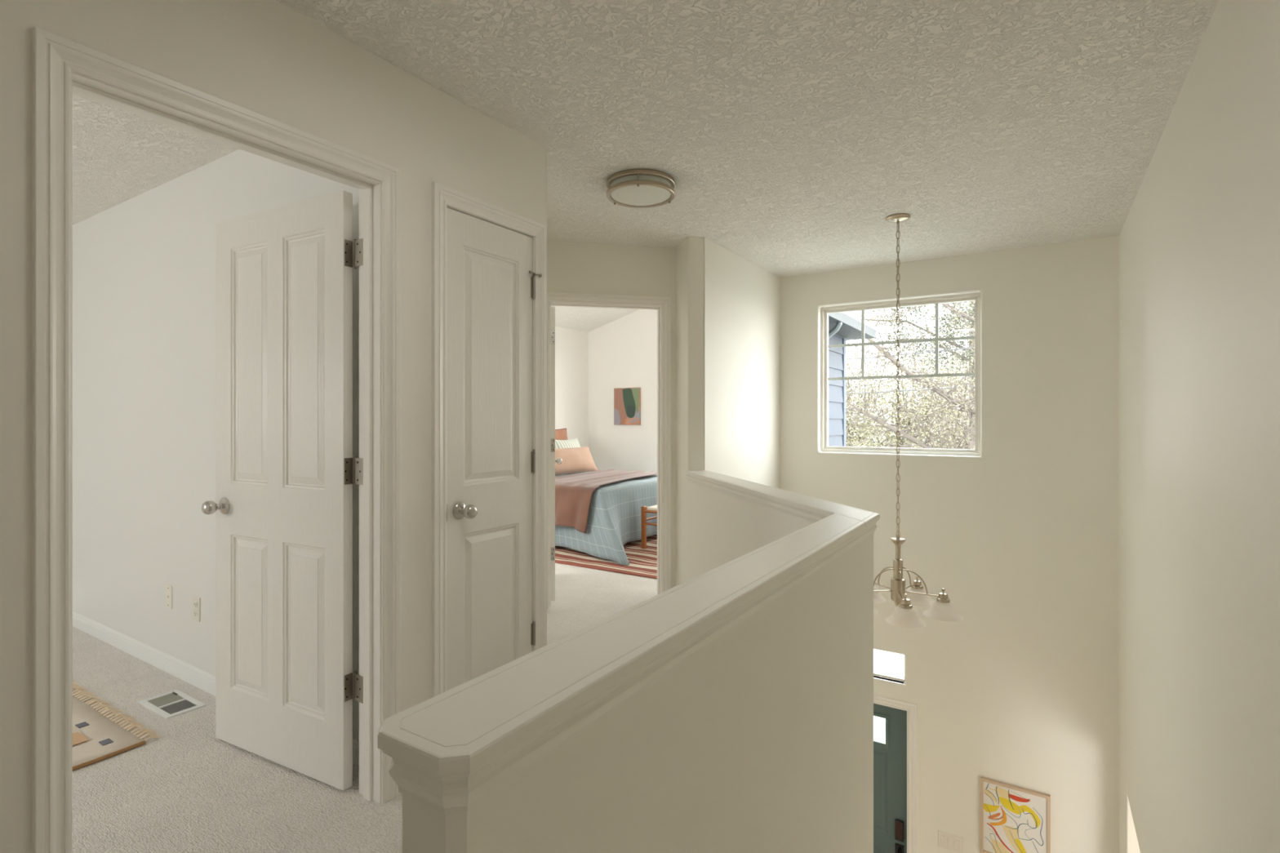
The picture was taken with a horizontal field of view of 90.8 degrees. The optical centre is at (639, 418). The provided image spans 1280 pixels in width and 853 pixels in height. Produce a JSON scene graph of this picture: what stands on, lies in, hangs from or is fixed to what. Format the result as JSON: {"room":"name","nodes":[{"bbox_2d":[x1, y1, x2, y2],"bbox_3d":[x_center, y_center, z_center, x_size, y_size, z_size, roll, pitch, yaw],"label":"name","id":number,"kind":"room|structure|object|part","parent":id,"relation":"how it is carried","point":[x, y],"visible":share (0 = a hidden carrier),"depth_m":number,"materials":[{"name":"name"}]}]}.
{"room":"upstairs hallway landing","nodes":[
{"label":"upstairs hallway landing","id":0,"kind":"room"},
{"bbox_2d":[72,149,359,741],"bbox_3d":[-2.402,0.015,3.237,3.670,2.490,0.100,0,0,33],"label":"wall","id":1,"kind":"structure","parent":0,"point":[144,265],"depth_m":3.22,"materials":[{"name":"white paint"}]},
{"bbox_2d":[165,583,172,608],"bbox_3d":[-2.342,0.885,3.135,0.070,0.115,0.010,0,0,33],"label":"outlet plate","id":2,"kind":"object","parent":1,"relation":"attached to","point":[168,588],"visible":1,"depth_m":3.13,"materials":[{"name":"white plastic"}]},
{"bbox_2d":[192,595,199,622],"bbox_3d":[-2.093,0.898,2.977,0.070,0.115,0.008,0,0,33],"label":"power outlet","id":3,"kind":"object","parent":1,"relation":"attached to","point":[196,600],"visible":1,"depth_m":2.97,"materials":[{"name":"white plastic"}]},
{"bbox_2d":[194,609,197,617],"bbox_3d":[-2.094,0.919,2.975,0.032,0.030,0.004,0,0,33],"label":"socket","id":4,"kind":"object","parent":3,"relation":"attached to","point":[195,611],"depth_m":2.97,"materials":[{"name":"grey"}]},
{"bbox_2d":[194,600,197,608],"bbox_3d":[-2.094,0.877,2.975,0.032,0.030,0.004,0,0,33],"label":"socket","id":5,"kind":"object","parent":3,"relation":"attached to","point":[195,602],"depth_m":2.97,"materials":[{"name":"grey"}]},
{"bbox_2d":[72,611,359,766],"bbox_3d":[-2.444,1.218,3.199,3.640,0.084,0.011,0,0,33],"label":"baseboard","id":6,"kind":"structure","parent":1,"relation":"attached to","point":[194,676],"depth_m":3.21,"materials":[{"name":"white paint"}]},
{"bbox_2d":[0,0,546,852],"bbox_3d":[-1.822,0.015,0.633,0.104,2.490,5.110,0,0,33],"label":"wall","id":7,"kind":"structure","parent":0,"point":[267,58],"depth_m":1.74,"materials":[{"name":"white paint"}]},
{"bbox_2d":[31,26,399,852],"bbox_3d":[-1.432,0.212,1.974,0.920,2.096,0.908,0,0,33],"label":"door","id":8,"kind":"structure","parent":7,"relation":"in","point":[282,507],"depth_m":2.12,"materials":[{"name":"white paint"}]},
{"bbox_3d":[-1.623,0.338,2.405,0.066,0.066,0.078,0,0,28],"label":"knob","id":9,"kind":"part","parent":8,"relation":"part of","materials":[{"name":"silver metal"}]},
{"bbox_2d":[431,182,546,697],"bbox_3d":[-0.597,0.212,2.500,0.194,2.096,0.597,0,0,33],"label":"door","id":10,"kind":"structure","parent":7,"relation":"in","point":[488,260],"depth_m":2.46,"materials":[{"name":"white paint"}]},
{"bbox_3d":[-0.638,0.343,2.328,0.078,0.066,0.066,0,0,33],"label":"knob","id":11,"kind":"part","parent":10,"relation":"part of","materials":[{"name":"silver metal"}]},
{"bbox_2d":[72,562,657,852],"bbox_3d":[-1.084,1.385,3.091,6.150,0.250,10.150,0,0,33],"label":"floor","id":12,"kind":"structure","parent":0,"point":[186,789],"depth_m":2.17,"materials":[{"name":"carpet"}]},
{"bbox_2d":[72,682,161,770],"bbox_3d":[-3.204,1.250,1.995,1.723,0.023,2.262,0,0,33],"label":"woven rug","id":13,"kind":"object","parent":12,"relation":"on","point":[96,737],"visible":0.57,"depth_m":2.52,"materials":[{"name":"fabric"}]},
{"bbox_2d":[137,689,206,719],"bbox_3d":[-2.063,1.256,2.782,0.290,0.012,0.150,0,0,33],"label":"floor vent","id":14,"kind":"object","parent":12,"relation":"in","point":[167,705],"visible":1,"depth_m":2.77,"materials":[{"name":"white metal"}]},
{"bbox_2d":[555,534,657,578],"bbox_3d":[-0.208,1.254,6.559,2.600,0.012,2.360,0,0,33],"label":"striped rug","id":15,"kind":"object","parent":12,"relation":"on","point":[642,562],"visible":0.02,"depth_m":5.56,"materials":[{"name":"fabric"}]},
{"bbox_2d":[555,471,657,565],"bbox_3d":[-0.550,0.950,6.785,2.310,0.610,1.974,0,0,33],"label":"bedspread","id":16,"kind":"object","parent":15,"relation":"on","point":[615,513],"visible":0.24,"depth_m":5.92,"materials":[{"name":"blue fabric"}]},
{"bbox_2d":[555,428,568,439],"bbox_3d":[-1.071,0.384,7.820,0.182,0.516,0.626,0,0,33],"label":"euro pillow","id":17,"kind":"object","parent":16,"relation":"on","point":[560,434],"visible":0.11,"depth_m":7.93,"materials":[{"name":"fabric"}]},
{"bbox_2d":[555,438,580,448],"bbox_3d":[-0.861,0.445,7.729,0.209,0.389,0.540,0,0,30],"label":"striped pillow","id":18,"kind":"object","parent":16,"relation":"on","point":[569,443],"visible":0.19,"depth_m":7.68,"materials":[{"name":"white fabric"}]},
{"bbox_2d":[555,446,598,475],"bbox_3d":[-0.895,0.486,7.117,0.244,0.294,1.220,0,0,34],"label":"lumbar pillow","id":19,"kind":"object","parent":16,"relation":"on","point":[574,460],"visible":0.58,"depth_m":7.18,"materials":[{"name":"pink fabric"}]},
{"bbox_2d":[555,469,657,533],"bbox_3d":[-0.448,0.825,6.694,0.841,0.421,1.892,0,0,25],"label":"throw blanket","id":20,"kind":"object","parent":16,"relation":"on","point":[573,492],"visible":0.82,"depth_m":5.93,"materials":[{"name":"pink fabric"}]},
{"bbox_2d":[641,505,657,548],"bbox_3d":[0.428,1.047,6.367,0.380,0.404,0.960,0,0,33],"label":"bench","id":21,"kind":"object","parent":15,"relation":"on","point":[652,509],"visible":0.2,"depth_m":6.05,"materials":[{"name":"brown wood"}]},
{"bbox_3d":[0.038,1.047,6.071,0.040,0.404,0.040,0,0,33],"label":"leg","id":22,"kind":"part","parent":21,"relation":"part of","materials":[{"name":"brown wood"}]},
{"bbox_3d":[0.181,0.949,5.979,0.300,0.144,0.028,0,0,33],"label":"rail","id":23,"kind":"part","parent":21,"relation":"part of","materials":[{"name":"brown wood"}]},
{"bbox_3d":[0.436,0.875,6.362,0.350,0.040,0.880,0,0,33],"label":"woven seat","id":24,"kind":"part","parent":21,"relation":"part of","materials":[{"name":"beige"}]},
{"bbox_3d":[0.285,0.980,6.458,0.022,0.021,0.880,0,0,33],"label":"rail","id":25,"kind":"part","parent":21,"relation":"part of","materials":[{"name":"brown wood"}]},
{"bbox_2d":[546,149,546,645],"bbox_3d":[-0.623,0.015,3.465,0.120,2.490,1.445,0,0,-13],"label":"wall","id":26,"kind":"structure","parent":0,"point":[546,149],"depth_m":2.77,"materials":[{"name":"white paint"}]},
{"bbox_2d":[555,326,588,447],"bbox_3d":[-2.037,-0.240,6.871,0.120,3.000,4.800,0,0,33],"label":"wall","id":27,"kind":"structure","parent":0,"point":[571,346],"depth_m":8.52,"materials":[{"name":"white paint"}]},
{"bbox_2d":[546,240,675,588],"bbox_3d":[-0.629,-0.240,4.245,2.510,3.000,0.120,0,0,-13],"label":"wall","id":28,"kind":"structure","parent":0,"point":[584,268],"depth_m":4.30,"materials":[{"name":"white paint"}]},
{"bbox_2d":[546,292,671,608],"bbox_3d":[-0.320,0.212,4.694,0.897,2.096,0.899,0,0,-13],"label":"door","id":29,"kind":"structure","parent":28,"relation":"in","point":[662,304],"depth_m":4.34,"materials":[{"name":"white paint"}]},
{"bbox_3d":[-0.660,0.338,5.014,0.078,0.066,0.066,0,0,-10],"label":"knob","id":30,"kind":"part","parent":29,"relation":"part of","materials":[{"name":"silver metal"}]},
{"bbox_2d":[588,309,657,475],"bbox_3d":[0.750,-0.265,7.970,3.500,3.050,0.150,0,0,33],"label":"wall","id":31,"kind":"structure","parent":0,"point":[623,351],"depth_m":8.50,"materials":[{"name":"white paint"}]},
{"bbox_2d":[613,387,640,425],"bbox_3d":[-0.172,-0.160,8.449,0.410,0.494,0.034,0,0,33],"label":"canvas painting","id":32,"kind":"object","parent":31,"relation":"attached to","point":[627,401],"visible":1,"depth_m":8.43,"materials":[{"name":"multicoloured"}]},
{"bbox_2d":[402,481,873,852],"bbox_3d":[0.429,2.306,2.338,0.826,3.908,3.527,0,0,10],"label":"wall","id":33,"kind":"structure","parent":0,"point":[762,741],"depth_m":1.28,"materials":[{"name":"white paint"}]},
{"bbox_2d":[377,470,879,814],"bbox_3d":[0.428,0.376,2.324,0.868,0.071,3.550,0,0,10],"label":"trim","id":34,"kind":"structure","parent":33,"relation":"on","point":[452,750],"depth_m":0.88,"materials":[{"name":"white paint"}]},
{"bbox_2d":[72,0,1218,332],"bbox_3d":[-1.078,-1.490,3.100,6.150,0.640,10.170,0,0,33],"label":"ceiling","id":35,"kind":"structure","parent":0,"point":[788,133],"depth_m":2.45,"materials":[{"name":"white paint"}]},
{"bbox_2d":[606,168,675,208],"bbox_3d":[0.004,-1.136,3.151,0.342,0.088,0.342,0,0,33],"label":"ceiling light","id":36,"kind":"object","parent":35,"relation":"attached to","point":[632,188],"visible":1,"depth_m":3.06,"materials":[{"name":"white glass"}]},
{"bbox_2d":[610,174,671,205],"bbox_3d":[0.004,-1.134,3.151,0.300,0.084,0.300,0,0,33],"label":"diffuser","id":37,"kind":"object","parent":36,"relation":"attached to","point":[637,189],"depth_m":3.06,"materials":[{"name":"white glass"}]},
{"bbox_2d":[873,213,964,628],"bbox_3d":[1.530,-0.031,3.687,0.648,2.298,0.666,0,0,33],"label":"chandelier","id":38,"kind":"object","parent":35,"relation":"hanging from","point":[904,615],"visible":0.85,"depth_m":3.67,"materials":[{"name":"silver metal"}]},
{"bbox_3d":[1.272,1.075,3.676,0.210,0.084,0.210,0,0,33],"label":"lamp shade","id":39,"kind":"part","parent":38,"relation":"part of","materials":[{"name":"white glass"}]},
{"bbox_3d":[1.417,1.075,3.918,0.210,0.084,0.210,0,0,33],"label":"lamp shade","id":40,"kind":"part","parent":38,"relation":"part of","materials":[{"name":"white glass"}]},
{"bbox_3d":[1.387,0.946,3.686,0.201,0.135,0.008,0,0,-5],"label":"arm","id":41,"kind":"part","parent":38,"relation":"part of","materials":[{"name":"silver metal"}]},
{"bbox_3d":[1.462,0.946,3.812,0.008,0.135,0.201,0,0,-23],"label":"arm","id":42,"kind":"part","parent":38,"relation":"part of","materials":[{"name":"silver metal"}]},
{"bbox_3d":[1.512,-0.215,3.698,0.011,1.840,0.010,0,0,33],"label":"chain cord","id":43,"kind":"part","parent":38,"relation":"part of","materials":[{"name":"silver metal"}]},
{"bbox_3d":[1.483,0.946,3.576,0.008,0.135,0.201,0,0,13],"label":"arm","id":44,"kind":"part","parent":38,"relation":"part of","materials":[{"name":"silver metal"}]},
{"bbox_3d":[1.457,1.075,3.463,0.210,0.084,0.210,0,0,33],"label":"lamp shade","id":45,"kind":"part","parent":38,"relation":"part of","materials":[{"name":"white glass"}]},
{"bbox_3d":[1.605,0.946,3.779,0.201,0.135,0.008,0,0,-41],"label":"arm","id":46,"kind":"part","parent":38,"relation":"part of","materials":[{"name":"silver metal"}]},
{"bbox_3d":[1.692,1.075,3.854,0.210,0.084,0.210,0,0,33],"label":"lamp shade","id":47,"kind":"part","parent":38,"relation":"part of","materials":[{"name":"white glass"}]},
{"bbox_3d":[1.618,0.946,3.633,0.201,0.135,0.008,0,0,31],"label":"arm","id":48,"kind":"part","parent":38,"relation":"part of","materials":[{"name":"silver metal"}]},
{"bbox_3d":[1.717,1.075,3.574,0.210,0.084,0.210,0,0,33],"label":"lamp shade","id":49,"kind":"part","parent":38,"relation":"part of","materials":[{"name":"white glass"}]},
{"bbox_2d":[675,236,703,586],"bbox_3d":[0.330,0.030,4.273,0.110,2.460,0.340,0,0,-12],"label":"wall column","id":50,"kind":"structure","parent":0,"point":[690,253],"depth_m":4.12,"materials":[{"name":"white paint"}]},
{"bbox_2d":[703,237,845,488],"bbox_3d":[1.316,1.510,5.629,0.121,5.700,3.510,0,0,33],"label":"wall","id":51,"kind":"structure","parent":0,"point":[742,299],"depth_m":4.67,"materials":[{"name":"white paint"}]},
{"bbox_2d":[828,311,879,340],"bbox_3d":[1.937,1.482,6.307,0.430,5.235,2.140,0,0,33],"label":"roof eave","id":52,"kind":"object","parent":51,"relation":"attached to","point":[847,325],"visible":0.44,"depth_m":6.31,"materials":[{"name":"grey paint"}]},
{"bbox_2d":[780,235,1119,852],"bbox_3d":[2.180,1.515,4.761,2.560,5.490,0.160,0,0,33],"label":"wall","id":53,"kind":"structure","parent":0,"point":[1021,535],"depth_m":4.41,"materials":[{"name":"white paint"}]},
{"bbox_2d":[873,656,906,687],"bbox_3d":[1.663,1.913,5.070,0.917,0.239,0.134,0,0,33],"label":"window","id":54,"kind":"structure","parent":53,"relation":"in","point":[876,673],"depth_m":4.88,"materials":[{"name":"white plastic"}]},
{"bbox_3d":[1.642,2.023,5.037,0.917,0.017,0.054,0,0,33],"label":"sill","id":55,"kind":"part","parent":54,"relation":"part of","materials":[{"name":"white paint"}]},
{"bbox_2d":[873,694,917,852],"bbox_3d":[1.670,3.201,5.067,1.052,2.118,0.184,0,0,33],"label":"door","id":56,"kind":"structure","parent":53,"relation":"in","point":[895,721],"depth_m":4.86,"materials":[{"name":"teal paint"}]},
{"bbox_3d":[1.660,2.425,5.051,0.580,0.198,0.002,0,0,33],"label":"pane","id":57,"kind":"part","parent":56,"relation":"part of","materials":[{"name":"clear glass"}]},
{"bbox_3d":[1.657,2.425,5.047,0.632,0.250,0.012,0,0,33],"label":"light frame","id":58,"kind":"part","parent":56,"relation":"part of","materials":[{"name":"grey paint"}]},
{"bbox_3d":[1.972,3.397,4.809,0.065,0.265,0.074,0,0,33],"label":"handle","id":59,"kind":"part","parent":56,"relation":"part of","materials":[{"name":"black metal"}]},
{"bbox_2d":[821,293,981,456],"bbox_3d":[2.002,-0.319,4.916,1.166,1.184,0.080,0,0,33],"label":"window","id":60,"kind":"structure","parent":53,"relation":"in","point":[976,297],"depth_m":4.89,"materials":[{"name":"white plastic"}]},
{"bbox_2d":[937,830,963,852],"bbox_3d":[2.265,3.095,4.607,0.163,0.116,0.008,0,0,33],"label":"switch plate","id":61,"kind":"object","parent":53,"relation":"attached to","point":[949,842],"visible":1,"depth_m":4.60,"materials":[{"name":"white plastic"}]},
{"bbox_2d":[941,835,946,845],"bbox_3d":[2.225,3.095,4.630,0.033,0.066,0.004,0,0,33],"label":"rocker switch","id":62,"kind":"object","parent":61,"relation":"attached to","point":[943,837],"depth_m":4.63,"materials":[{"name":"white plastic"}]},
{"bbox_2d":[947,837,952,848],"bbox_3d":[2.264,3.095,4.606,0.033,0.066,0.004,0,0,33],"label":"rocker switch","id":63,"kind":"object","parent":61,"relation":"attached to","point":[949,839],"depth_m":4.61,"materials":[{"name":"white plastic"}]},
{"bbox_2d":[955,840,959,850],"bbox_3d":[2.303,3.095,4.581,0.033,0.066,0.004,0,0,33],"label":"rocker switch","id":64,"kind":"object","parent":61,"relation":"attached to","point":[957,842],"depth_m":4.58,"materials":[{"name":"white plastic"}]},
{"bbox_2d":[980,776,1050,852],"bbox_3d":[2.599,2.820,4.382,0.417,0.531,0.030,0,0,33],"label":"framed artwork","id":65,"kind":"object","parent":53,"relation":"attached to","point":[1014,819],"visible":1,"depth_m":4.39,"materials":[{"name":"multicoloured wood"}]},
{"bbox_2d":[1119,0,1279,852],"bbox_3d":[0.974,1.515,0.636,0.120,5.490,8.120,0,0,33],"label":"wall","id":66,"kind":"structure","parent":0,"point":[1199,237],"depth_m":1.93,"materials":[{"name":"white paint"}]},
{"label":"outside","id":67,"kind":"structure","parent":0,"visible":0},
{"bbox_2d":[873,648,904,675],"bbox_3d":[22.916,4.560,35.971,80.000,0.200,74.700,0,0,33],"label":"ground","id":68,"kind":"structure","parent":67,"point":[884,661],"depth_m":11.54,"materials":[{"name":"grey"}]},
{"bbox_2d":[845,325,915,447],"bbox_3d":[9.323,0.251,27.719,5.204,8.829,4.861,0,0,-27],"label":"bushy tree","id":69,"kind":"object","parent":68,"relation":"on","point":[862,396],"visible":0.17,"depth_m":27.39,"materials":[{"name":"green plant"}]},
{"bbox_2d":[845,328,968,448],"bbox_3d":[9.505,0.627,22.036,5.313,7.955,4.847,0,0,28],"label":"bushy tree","id":70,"kind":"object","parent":68,"relation":"on","point":[902,439],"visible":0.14,"depth_m":21.80,"materials":[{"name":"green plant"}]},
{"bbox_2d":[845,301,974,449],"bbox_3d":[5.292,-0.141,9.755,6.518,9.207,3.517,0,0,33],"label":"bare tree","id":71,"kind":"object","parent":68,"relation":"on","point":[959,404],"visible":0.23,"depth_m":10.04,"materials":[{"name":"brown plant"}]},
{"bbox_2d":[848,301,974,449],"bbox_3d":[6.666,-0.064,12.638,5.517,9.048,2.734,0,0,30],"label":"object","id":72,"kind":"object","parent":68,"relation":"on","point":[961,344],"visible":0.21,"depth_m":12.92,"materials":[{"name":"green plant"}]},
{"bbox_2d":[900,335,968,448],"bbox_3d":[9.545,0.926,16.238,4.763,7.781,5.448,0,0,43],"label":"bushy tree","id":73,"kind":"object","parent":68,"relation":"on","point":[935,399],"visible":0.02,"depth_m":16.42,"materials":[{"name":"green plant"}]},
{"bbox_2d":[903,311,968,448],"bbox_3d":[15.405,-0.404,31.270,5.509,10.250,5.036,0,0,5],"label":"bushy tree","id":74,"kind":"object","parent":68,"relation":"on","point":[947,359],"visible":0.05,"depth_m":30.93,"materials":[{"name":"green plant"}]},
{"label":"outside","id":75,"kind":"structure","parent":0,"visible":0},
{"bbox_2d":[845,386,974,394],"bbox_3d":[4.509,-0.840,12.660,22.002,0.726,0.030,0,0,33],"label":"cable","id":76,"kind":"object","parent":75,"point":[970,386],"visible":0.02,"depth_m":12.28,"materials":[{"name":"grey plastic"}]},
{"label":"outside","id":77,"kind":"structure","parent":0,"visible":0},
{"bbox_2d":[845,346,973,359],"bbox_3d":[4.509,-1.565,12.660,22.002,0.776,0.030,0,0,33],"label":"cable","id":78,"kind":"object","parent":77,"point":[971,347],"visible":0.14,"depth_m":12.05,"materials":[{"name":"grey plastic"}]}
]}

